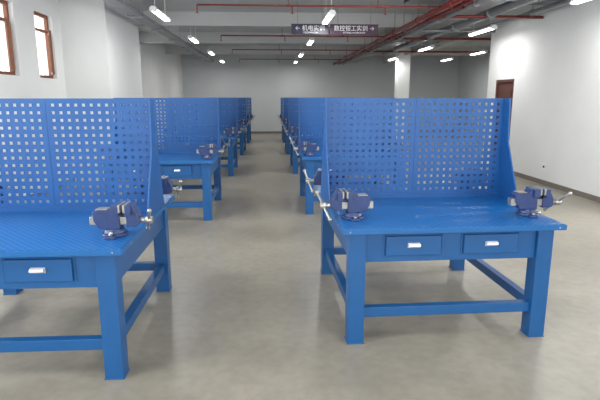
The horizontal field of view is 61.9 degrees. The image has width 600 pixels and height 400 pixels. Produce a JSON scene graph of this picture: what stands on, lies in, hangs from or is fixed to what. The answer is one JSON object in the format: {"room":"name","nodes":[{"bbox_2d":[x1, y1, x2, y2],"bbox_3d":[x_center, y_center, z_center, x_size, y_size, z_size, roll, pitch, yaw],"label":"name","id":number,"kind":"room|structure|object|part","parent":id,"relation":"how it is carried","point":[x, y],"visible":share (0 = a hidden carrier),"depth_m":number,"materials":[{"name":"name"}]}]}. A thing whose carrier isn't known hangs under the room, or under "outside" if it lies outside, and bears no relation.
{"room":"training workshop","nodes":[
{"label":"training workshop","id":0,"kind":"room"},
{"bbox_2d":[0,0,182,195],"bbox_3d":[-4.736,-2.200,9.999,0.240,3.650,27.000,-1,12,-3],"label":"wall","id":1,"kind":"structure","parent":0,"point":[161,73],"depth_m":8.90,"materials":[{"name":"paint"}]},
{"bbox_2d":[0,0,15,74],"bbox_3d":[-4.425,-2.473,7.548,0.361,1.130,0.780,-1,12,-3],"label":"window","id":2,"kind":"structure","parent":1,"relation":"in","point":[4,3],"depth_m":7.75,"materials":[{"name":"brown wood"}]},
{"bbox_2d":[34,11,54,78],"bbox_3d":[-4.524,-2.768,8.985,0.337,1.130,0.720,-1,12,-3],"label":"window","id":3,"kind":"structure","parent":1,"relation":"in","point":[48,39],"depth_m":9.17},
{"bbox_2d":[31,178,74,195],"bbox_3d":[-4.204,0.914,3.681,0.012,0.090,13.330,-1,12,-3],"label":"baseboard","id":4,"kind":"structure","parent":1,"relation":"attached to","point":[39,194],"depth_m":8.67,"materials":[{"name":"tile"}]},
{"bbox_2d":[58,0,142,180],"bbox_3d":[-4.251,-2.427,11.102,0.860,3.650,2.510,-1,12,-3],"label":"pillar","id":5,"kind":"structure","parent":0,"point":[101,48],"depth_m":9.84,"materials":[{"name":"paint"}]},
{"bbox_2d":[0,133,599,399],"bbox_3d":[1.873,-0.443,10.761,13.480,0.100,27.480,-1,12,-3],"label":"floor","id":6,"kind":"structure","parent":0,"point":[249,311],"depth_m":3.79,"materials":[{"name":"concrete"}]},
{"bbox_2d":[0,98,174,379],"bbox_3d":[-1.824,0.128,3.575,1.538,1.672,1.624,-1,12,-3],"label":"workbench","id":7,"kind":"object","parent":6,"relation":"on","point":[50,241],"visible":0.92,"depth_m":3.63,"materials":[{"name":"metal"}]},
{"bbox_3d":[-1.510,0.410,2.878,0.380,0.132,0.047,-1,12,-3],"label":"drawer","id":8,"kind":"part","parent":7,"relation":"part of","materials":[{"name":"blue metal"}]},
{"bbox_3d":[-1.831,-0.306,3.600,1.530,0.832,0.560,-1,12,-3],"label":"pegboard frame","id":9,"kind":"part","parent":7,"relation":"part of","materials":[{"name":"blue paint"}]},
{"bbox_3d":[-1.825,0.554,3.664,1.430,0.800,1.530,-1,12,-3],"label":"frame","id":10,"kind":"part","parent":7,"relation":"part of","materials":[{"name":"blue metal"}]},
{"bbox_2d":[89,201,152,239],"bbox_3d":[-1.090,0.121,3.083,0.399,0.203,0.253,-1,12,-2],"label":"bench vise","id":11,"kind":"object","parent":7,"relation":"on","point":[112,219],"visible":1,"depth_m":3.05,"materials":[{"name":"paint"}]},
{"bbox_2d":[135,175,181,201],"bbox_3d":[-1.152,-0.090,4.111,0.399,0.203,0.253,-1,12,-4],"label":"bench vise","id":12,"kind":"object","parent":7,"relation":"on","point":[168,187],"visible":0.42,"depth_m":4.09,"materials":[{"name":"paint"}]},
{"bbox_2d":[102,98,223,220],"bbox_3d":[-1.982,-0.676,7.491,1.538,1.672,1.624,-1,12,-3],"label":"workbench","id":13,"kind":"object","parent":6,"relation":"on","point":[174,163],"visible":0.51,"depth_m":7.55,"materials":[{"name":"metal"}]},
{"bbox_2d":[95,149,118,158],"bbox_3d":[-2.655,-0.673,6.947,0.399,0.203,0.253,0,12,-2],"label":"bench vise","id":14,"kind":"object","parent":13,"relation":"on","point":[102,150],"visible":0.19,"depth_m":6.88,"materials":[{"name":"paint"}]},
{"bbox_3d":[-1.982,-0.249,7.580,1.430,0.800,1.530,-1,12,-3],"label":"frame","id":15,"kind":"part","parent":13,"relation":"part of","materials":[{"name":"blue metal"}]},
{"bbox_3d":[-1.988,-1.110,7.516,1.530,0.832,0.560,-1,12,-3],"label":"pegboard frame","id":16,"kind":"part","parent":13,"relation":"part of","materials":[{"name":"blue paint"}]},
{"bbox_3d":[-1.667,-0.394,6.794,0.380,0.132,0.047,-1,12,-3],"label":"drawer","id":17,"kind":"part","parent":13,"relation":"part of","materials":[{"name":"blue metal"}]},
{"bbox_2d":[196,143,224,158],"bbox_3d":[-1.247,-0.684,7.003,0.399,0.203,0.253,-1,12,-7],"label":"bench vise","id":18,"kind":"object","parent":13,"relation":"on","point":[205,151],"visible":1,"depth_m":6.96,"materials":[{"name":"paint"}]},
{"bbox_2d":[208,138,229,149],"bbox_3d":[-1.310,-0.894,8.026,0.399,0.203,0.253,-1,12,-3],"label":"bench vise","id":19,"kind":"object","parent":13,"relation":"on","point":[222,140],"visible":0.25,"depth_m":8.00,"materials":[{"name":"paint"}]},
{"bbox_2d":[165,98,238,175],"bbox_3d":[-2.199,-1.479,11.403,1.538,1.672,1.624,-1,12,-3],"label":"workbench","id":20,"kind":"object","parent":6,"relation":"on","point":[232,158],"visible":0.27,"depth_m":11.49,"materials":[{"name":"metal"}]},
{"bbox_3d":[-2.199,-1.052,11.493,1.430,0.800,1.530,-1,12,-3],"label":"frame","id":21,"kind":"part","parent":20,"relation":"part of","materials":[{"name":"blue metal"}]},
{"bbox_3d":[-2.206,-1.913,11.428,1.530,0.832,0.560,-1,12,-3],"label":"pegboard frame","id":22,"kind":"part","parent":20,"relation":"part of","materials":[{"name":"blue paint"}]},
{"bbox_2d":[224,127,241,136],"bbox_3d":[-1.465,-1.487,10.912,0.399,0.203,0.253,-1,12,-3],"label":"bench vise","id":23,"kind":"object","parent":20,"relation":"on","point":[229,131],"visible":1,"depth_m":10.88,"materials":[{"name":"paint"}]},
{"bbox_2d":[196,98,246,154],"bbox_3d":[-2.416,-2.282,15.316,1.538,1.672,1.624,-1,12,-3],"label":"workbench","id":24,"kind":"object","parent":6,"relation":"on","point":[242,143],"visible":0.22,"depth_m":15.42,"materials":[{"name":"metal"}]},
{"bbox_3d":[-2.416,-1.856,15.405,1.430,0.800,1.530,-1,12,-3],"label":"frame","id":25,"kind":"part","parent":24,"relation":"part of","materials":[{"name":"blue metal"}]},
{"bbox_2d":[238,119,249,125],"bbox_3d":[-1.682,-2.290,14.827,0.399,0.203,0.253,-1,12,-6],"label":"bench vise","id":26,"kind":"object","parent":24,"relation":"on","point":[241,122],"visible":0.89,"depth_m":14.79,"materials":[{"name":"paint"}]},
{"bbox_2d":[215,98,251,142],"bbox_3d":[-2.634,-3.085,19.228,1.538,1.672,1.624,-1,12,-3],"label":"workbench","id":27,"kind":"object","parent":6,"relation":"on","point":[248,128],"visible":0.13,"depth_m":19.32,"materials":[{"name":"metal"}]},
{"bbox_3d":[-2.634,-2.659,19.318,1.430,0.800,1.530,-1,12,-3],"label":"frame","id":28,"kind":"part","parent":27,"relation":"part of","materials":[{"name":"blue metal"}]},
{"bbox_2d":[280,98,309,142],"bbox_3d":[0.018,-3.147,19.530,1.538,1.672,1.624,-1,12,-3],"label":"workbench","id":29,"kind":"object","parent":6,"relation":"on","point":[282,99],"visible":0.09,"depth_m":19.57,"materials":[{"name":"metal"}]},
{"bbox_3d":[0.018,-2.721,19.619,1.430,0.800,1.530,-1,12,-3],"label":"frame","id":30,"kind":"part","parent":29,"relation":"part of","materials":[{"name":"blue metal"}]},
{"bbox_2d":[284,98,332,153],"bbox_3d":[0.262,-2.355,15.668,1.538,1.672,1.624,-1,12,-3],"label":"workbench","id":31,"kind":"object","parent":6,"relation":"on","point":[287,139],"visible":0.12,"depth_m":15.69,"materials":[{"name":"metal"}]},
{"bbox_2d":[280,119,291,125],"bbox_3d":[-0.412,-2.351,15.121,0.399,0.203,0.253,-1,12,-5],"label":"bench vise","id":32,"kind":"object","parent":31,"relation":"on","point":[284,120],"visible":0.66,"depth_m":15.06,"materials":[{"name":"paint"}]},
{"bbox_3d":[0.262,-1.928,15.758,1.430,0.800,1.530,-1,12,-3],"label":"frame","id":33,"kind":"part","parent":31,"relation":"part of","materials":[{"name":"blue metal"}]},
{"bbox_2d":[288,98,352,173],"bbox_3d":[0.506,-1.562,11.806,1.538,1.672,1.624,-1,12,-3],"label":"workbench","id":34,"kind":"object","parent":6,"relation":"on","point":[294,162],"visible":0.2,"depth_m":11.84,"materials":[{"name":"metal"}]},
{"bbox_2d":[284,126,297,135],"bbox_3d":[-0.168,-1.558,11.260,0.399,0.203,0.253,-1,12,-4],"label":"bench vise","id":35,"kind":"object","parent":34,"relation":"on","point":[295,130],"visible":0.88,"depth_m":11.20,"materials":[{"name":"paint"}]},
{"bbox_3d":[0.506,-1.135,11.896,1.430,0.800,1.530,-1,12,-3],"label":"frame","id":36,"kind":"part","parent":34,"relation":"part of","materials":[{"name":"blue metal"}]},
{"bbox_2d":[296,98,407,213],"bbox_3d":[0.751,-0.769,7.944,1.538,1.672,1.624,-1,12,-3],"label":"workbench","id":37,"kind":"object","parent":6,"relation":"on","point":[311,164],"visible":0.27,"depth_m":7.98,"materials":[{"name":"metal"}]},
{"bbox_2d":[289,136,312,145],"bbox_3d":[0.015,-0.976,8.426,0.399,0.203,0.253,-1,12,-3],"label":"bench vise","id":38,"kind":"object","parent":37,"relation":"on","point":[296,139],"visible":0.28,"depth_m":8.37,"materials":[{"name":"paint"}]},
{"bbox_2d":[291,141,318,155],"bbox_3d":[0.076,-0.765,7.397,0.399,0.203,0.253,-1,12,-6],"label":"bench vise","id":39,"kind":"object","parent":37,"relation":"on","point":[310,148],"visible":1,"depth_m":7.34,"materials":[{"name":"paint"}]},
{"bbox_3d":[0.744,-1.203,7.969,1.530,0.832,0.560,-1,12,-3],"label":"pegboard frame","id":40,"kind":"part","parent":37,"relation":"part of","materials":[{"name":"blue paint"}]},
{"bbox_3d":[0.750,-0.342,8.034,1.430,0.800,1.530,-1,12,-3],"label":"frame","id":41,"kind":"part","parent":37,"relation":"part of","materials":[{"name":"blue metal"}]},
{"bbox_3d":[1.065,-0.487,7.247,0.380,0.132,0.047,-1,12,-3],"label":"drawer","id":42,"kind":"part","parent":37,"relation":"part of","materials":[{"name":"metal"}]},
{"bbox_2d":[388,143,408,151],"bbox_3d":[1.485,-0.777,7.454,0.399,0.203,0.253,-1,12,-4],"label":"bench vise","id":43,"kind":"object","parent":37,"relation":"on","point":[395,150],"visible":0.09,"depth_m":7.42,"materials":[{"name":"paint"}]},
{"bbox_2d":[315,98,566,344],"bbox_3d":[0.975,0.020,4.101,1.538,1.672,1.624,-1,12,-5],"label":"workbench","id":44,"kind":"object","parent":6,"relation":"on","point":[412,221],"visible":0.93,"depth_m":4.08,"materials":[{"name":"metal"}]},
{"bbox_2d":[303,168,344,192],"bbox_3d":[0.228,-0.184,4.569,0.399,0.203,0.253,0,12,-2],"label":"bench vise","id":45,"kind":"object","parent":44,"relation":"on","point":[317,177],"visible":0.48,"depth_m":4.51,"materials":[{"name":"paint"}]},
{"bbox_2d":[315,188,372,221],"bbox_3d":[0.314,0.027,3.540,0.399,0.203,0.253,-1,12,-5],"label":"bench vise","id":46,"kind":"object","parent":44,"relation":"on","point":[354,204],"visible":1,"depth_m":3.49,"materials":[{"name":"paint"}]},
{"bbox_3d":[0.768,0.309,3.367,0.380,0.132,0.047,-1,12,-5],"label":"drawer","id":47,"kind":"part","parent":44,"relation":"part of","materials":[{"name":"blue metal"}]},
{"bbox_3d":[0.966,-0.414,4.125,1.530,0.832,0.560,-1,12,-5],"label":"pegboard frame","id":48,"kind":"part","parent":44,"relation":"part of","materials":[{"name":"blue paint"}]},
{"bbox_3d":[0.975,0.447,4.190,1.430,0.800,1.530,-1,12,-5],"label":"frame","id":49,"kind":"part","parent":44,"relation":"part of","materials":[{"name":"blue metal"}]},
{"bbox_2d":[455,168,487,188],"bbox_3d":[1.635,-0.202,4.653,0.399,0.203,0.253,-1,12,-7],"label":"bench vise","id":50,"kind":"object","parent":44,"relation":"on","point":[468,168],"visible":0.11,"depth_m":4.62,"materials":[{"name":"paint"}]},
{"bbox_3d":[1.306,0.300,3.411,0.380,0.132,0.047,-1,12,-5],"label":"drawer","id":51,"kind":"part","parent":44,"relation":"part of","materials":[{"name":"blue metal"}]},
{"bbox_2d":[507,186,571,217],"bbox_3d":[1.720,0.010,3.622,0.399,0.203,0.253,0,12,-1],"label":"bench vise","id":52,"kind":"object","parent":44,"relation":"on","point":[527,201],"visible":1,"depth_m":3.59,"materials":[{"name":"paint"}]},
{"bbox_2d":[124,0,490,46],"bbox_3d":[1.873,-4.126,10.004,13.480,0.120,27.480,-1,12,-3],"label":"ceiling","id":53,"kind":"structure","parent":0,"point":[170,5],"depth_m":11.32,"materials":[{"name":"grey paint"}]},
{"bbox_2d":[181,54,459,130],"bbox_3d":[1.065,-5.013,23.702,13.480,3.650,0.240,-1,12,-3],"label":"wall","id":54,"kind":"structure","parent":0,"point":[265,82],"depth_m":23.44,"materials":[{"name":"grey paint"}]},
{"bbox_2d":[246,131,453,133],"bbox_3d":[1.073,-3.249,23.936,13.000,0.100,0.012,-1,12,-3],"label":"baseboard","id":55,"kind":"structure","parent":54,"relation":"attached to","point":[251,131],"depth_m":23.78,"materials":[{"name":"tile"}]},
{"bbox_2d":[196,0,570,64],"bbox_3d":[3.066,-3.787,10.095,9.815,0.580,26.900,-1,12,-3],"label":"pipe","id":56,"kind":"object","parent":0,"point":[494,12],"depth_m":10.53,"materials":[{"name":"red metal"}]},
{"bbox_2d":[103,0,213,61],"bbox_3d":[-3.255,-3.790,9.711,0.320,0.420,26.900,-1,12,-3],"label":"cable tray","id":57,"kind":"object","parent":56,"relation":"attached to","point":[123,6],"visible":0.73,"depth_m":11.07,"materials":[{"name":"grey metal"}]},
{"bbox_2d":[149,0,170,21],"bbox_3d":[-2.584,-3.645,9.219,0.140,0.506,1.250,-1,12,-3],"label":"lamp","id":58,"kind":"object","parent":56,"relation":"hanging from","point":[154,9],"visible":1,"depth_m":9.09,"materials":[{"name":"white plastic"}]},
{"bbox_2d":[187,27,198,43],"bbox_3d":[-2.827,-4.468,13.229,0.140,0.506,1.250,-1,12,-3],"label":"lamp","id":59,"kind":"object","parent":56,"relation":"hanging from","point":[190,37],"visible":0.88,"depth_m":13.14,"materials":[{"name":"white plastic"}]},
{"bbox_2d":[307,37,314,45],"bbox_3d":[0.294,-4.586,13.803,0.140,0.506,1.250,-1,12,-3],"label":"lamp","id":60,"kind":"object","parent":56,"relation":"hanging from","point":[311,40],"visible":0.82,"depth_m":13.71,"materials":[{"name":"white plastic"}]},
{"bbox_2d":[134,11,488,28],"bbox_3d":[1.745,-4.347,12.150,13.000,0.310,0.300,-1,12,-3],"label":"ceiling beam","id":61,"kind":"structure","parent":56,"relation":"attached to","point":[178,18],"depth_m":11.88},
{"bbox_2d":[139,32,490,44],"bbox_3d":[1.520,-5.110,15.866,13.000,0.310,0.300,-1,12,-3],"label":"ceiling beam","id":62,"kind":"structure","parent":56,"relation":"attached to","point":[144,37],"depth_m":15.58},
{"bbox_2d":[165,45,490,55],"bbox_3d":[1.283,-5.913,19.777,13.000,0.310,0.300,-1,12,-3],"label":"ceiling beam","id":63,"kind":"structure","parent":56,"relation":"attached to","point":[169,49],"depth_m":19.54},
{"bbox_2d":[322,0,335,24],"bbox_3d":[0.549,-3.723,9.598,0.140,0.506,1.250,-1,12,-3],"label":"lamp","id":64,"kind":"object","parent":56,"relation":"hanging from","point":[331,13],"visible":1,"depth_m":9.38,"materials":[{"name":"white plastic"}]},
{"bbox_2d":[291,1,377,34],"bbox_3d":[0.735,-3.826,10.506,1.840,0.670,0.045,-1,12,-3],"label":"direction sign","id":65,"kind":"object","parent":56,"relation":"hanging from","point":[304,29],"visible":1,"depth_m":10.54,"materials":[{"name":"purple plastic"}]},
{"bbox_2d":[388,53,398,60],"bbox_3d":[3.503,-5.552,18.708,0.140,0.586,1.250,-1,12,-3],"label":"lamp","id":66,"kind":"object","parent":56,"relation":"hanging from","point":[396,56],"visible":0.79,"depth_m":18.54,"materials":[{"name":"white plastic"}]},
{"bbox_2d":[418,45,434,51],"bbox_3d":[3.740,-4.749,14.796,0.140,0.586,1.250,-1,12,-3],"label":"lamp","id":67,"kind":"object","parent":56,"relation":"hanging from","point":[421,49],"visible":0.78,"depth_m":14.78,"materials":[{"name":"white plastic"}]},
{"bbox_2d":[351,0,516,62],"bbox_3d":[3.233,-3.873,10.088,0.460,0.410,26.900,-1,12,-3],"label":"cable tray","id":68,"kind":"object","parent":56,"relation":"attached to","point":[487,5],"visible":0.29,"depth_m":10.84,"materials":[{"name":"metal"}]},
{"bbox_2d":[383,18,492,62],"bbox_3d":[4.404,-5.442,17.711,0.280,0.400,11.700,-1,12,-3],"label":"ceiling beam","id":69,"kind":"structure","parent":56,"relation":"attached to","point":[451,34],"depth_m":15.17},
{"bbox_2d":[441,50,453,61],"bbox_3d":[5.966,-5.903,20.217,0.140,0.506,1.250,-1,12,-3],"label":"lamp","id":70,"kind":"object","parent":56,"relation":"hanging from","point":[450,58],"visible":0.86,"depth_m":20.09,"materials":[{"name":"white plastic"}]},
{"bbox_2d":[470,45,487,55],"bbox_3d":[6.149,-5.280,17.185,0.140,0.506,1.250,-1,12,-3],"label":"lamp","id":71,"kind":"object","parent":56,"relation":"hanging from","point":[482,51],"visible":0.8,"depth_m":17.05,"materials":[{"name":"white plastic"}]},
{"bbox_2d":[404,0,560,4],"bbox_3d":[3.353,-3.717,9.104,2.840,0.260,0.440,-1,12,-3],"label":"ventilation duct","id":72,"kind":"object","parent":56,"relation":"attached to","point":[544,2],"visible":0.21,"depth_m":9.15,"materials":[{"name":"metal"}]},
{"bbox_2d":[468,19,496,35],"bbox_3d":[3.978,-3.946,10.885,0.140,0.586,1.250,-1,12,-3],"label":"lamp","id":73,"kind":"object","parent":56,"relation":"hanging from","point":[491,27],"visible":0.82,"depth_m":10.79,"materials":[{"name":"white plastic"}]},
{"bbox_2d":[570,0,589,4],"bbox_3d":[4.215,-3.143,6.973,0.140,0.586,1.250,-1,12,-3],"label":"lamp","id":74,"kind":"object","parent":56,"relation":"hanging from","point":[572,2],"visible":1,"depth_m":7.51,"materials":[{"name":"white plastic"}]},
{"bbox_2d":[394,47,410,138],"bbox_3d":[3.914,-4.102,19.260,0.450,3.650,0.450,-1,12,-3],"label":"pillar","id":75,"kind":"structure","parent":0,"point":[402,66],"depth_m":18.95,"materials":[{"name":"paint"}]},
{"bbox_2d":[458,56,489,137],"bbox_3d":[8.035,-3.870,18.131,0.240,3.650,11.940,-1,12,-3],"label":"wall","id":76,"kind":"structure","parent":0,"point":[473,70],"depth_m":22.11,"materials":[{"name":"grey paint"}]},
{"bbox_2d":[482,0,599,196],"bbox_3d":[5.185,-1.141,4.836,0.240,3.650,15.300,-1,12,-3],"label":"wall","id":77,"kind":"structure","parent":0,"point":[553,61],"depth_m":9.39,"materials":[{"name":"paint"}]},
{"bbox_2d":[493,79,513,156],"bbox_3d":[4.695,-1.724,11.589,0.139,2.078,0.896,-1,12,-3],"label":"door","id":78,"kind":"structure","parent":77,"relation":"in","point":[504,88],"depth_m":11.47,"materials":[{"name":"wood"}]},
{"bbox_2d":[514,171,599,202],"bbox_3d":[5.099,0.741,4.521,0.012,0.090,13.940,-1,12,-3],"label":"baseboard","id":79,"kind":"structure","parent":77,"relation":"attached to","point":[537,180],"depth_m":9.26,"materials":[{"name":"tile"}]}
]}

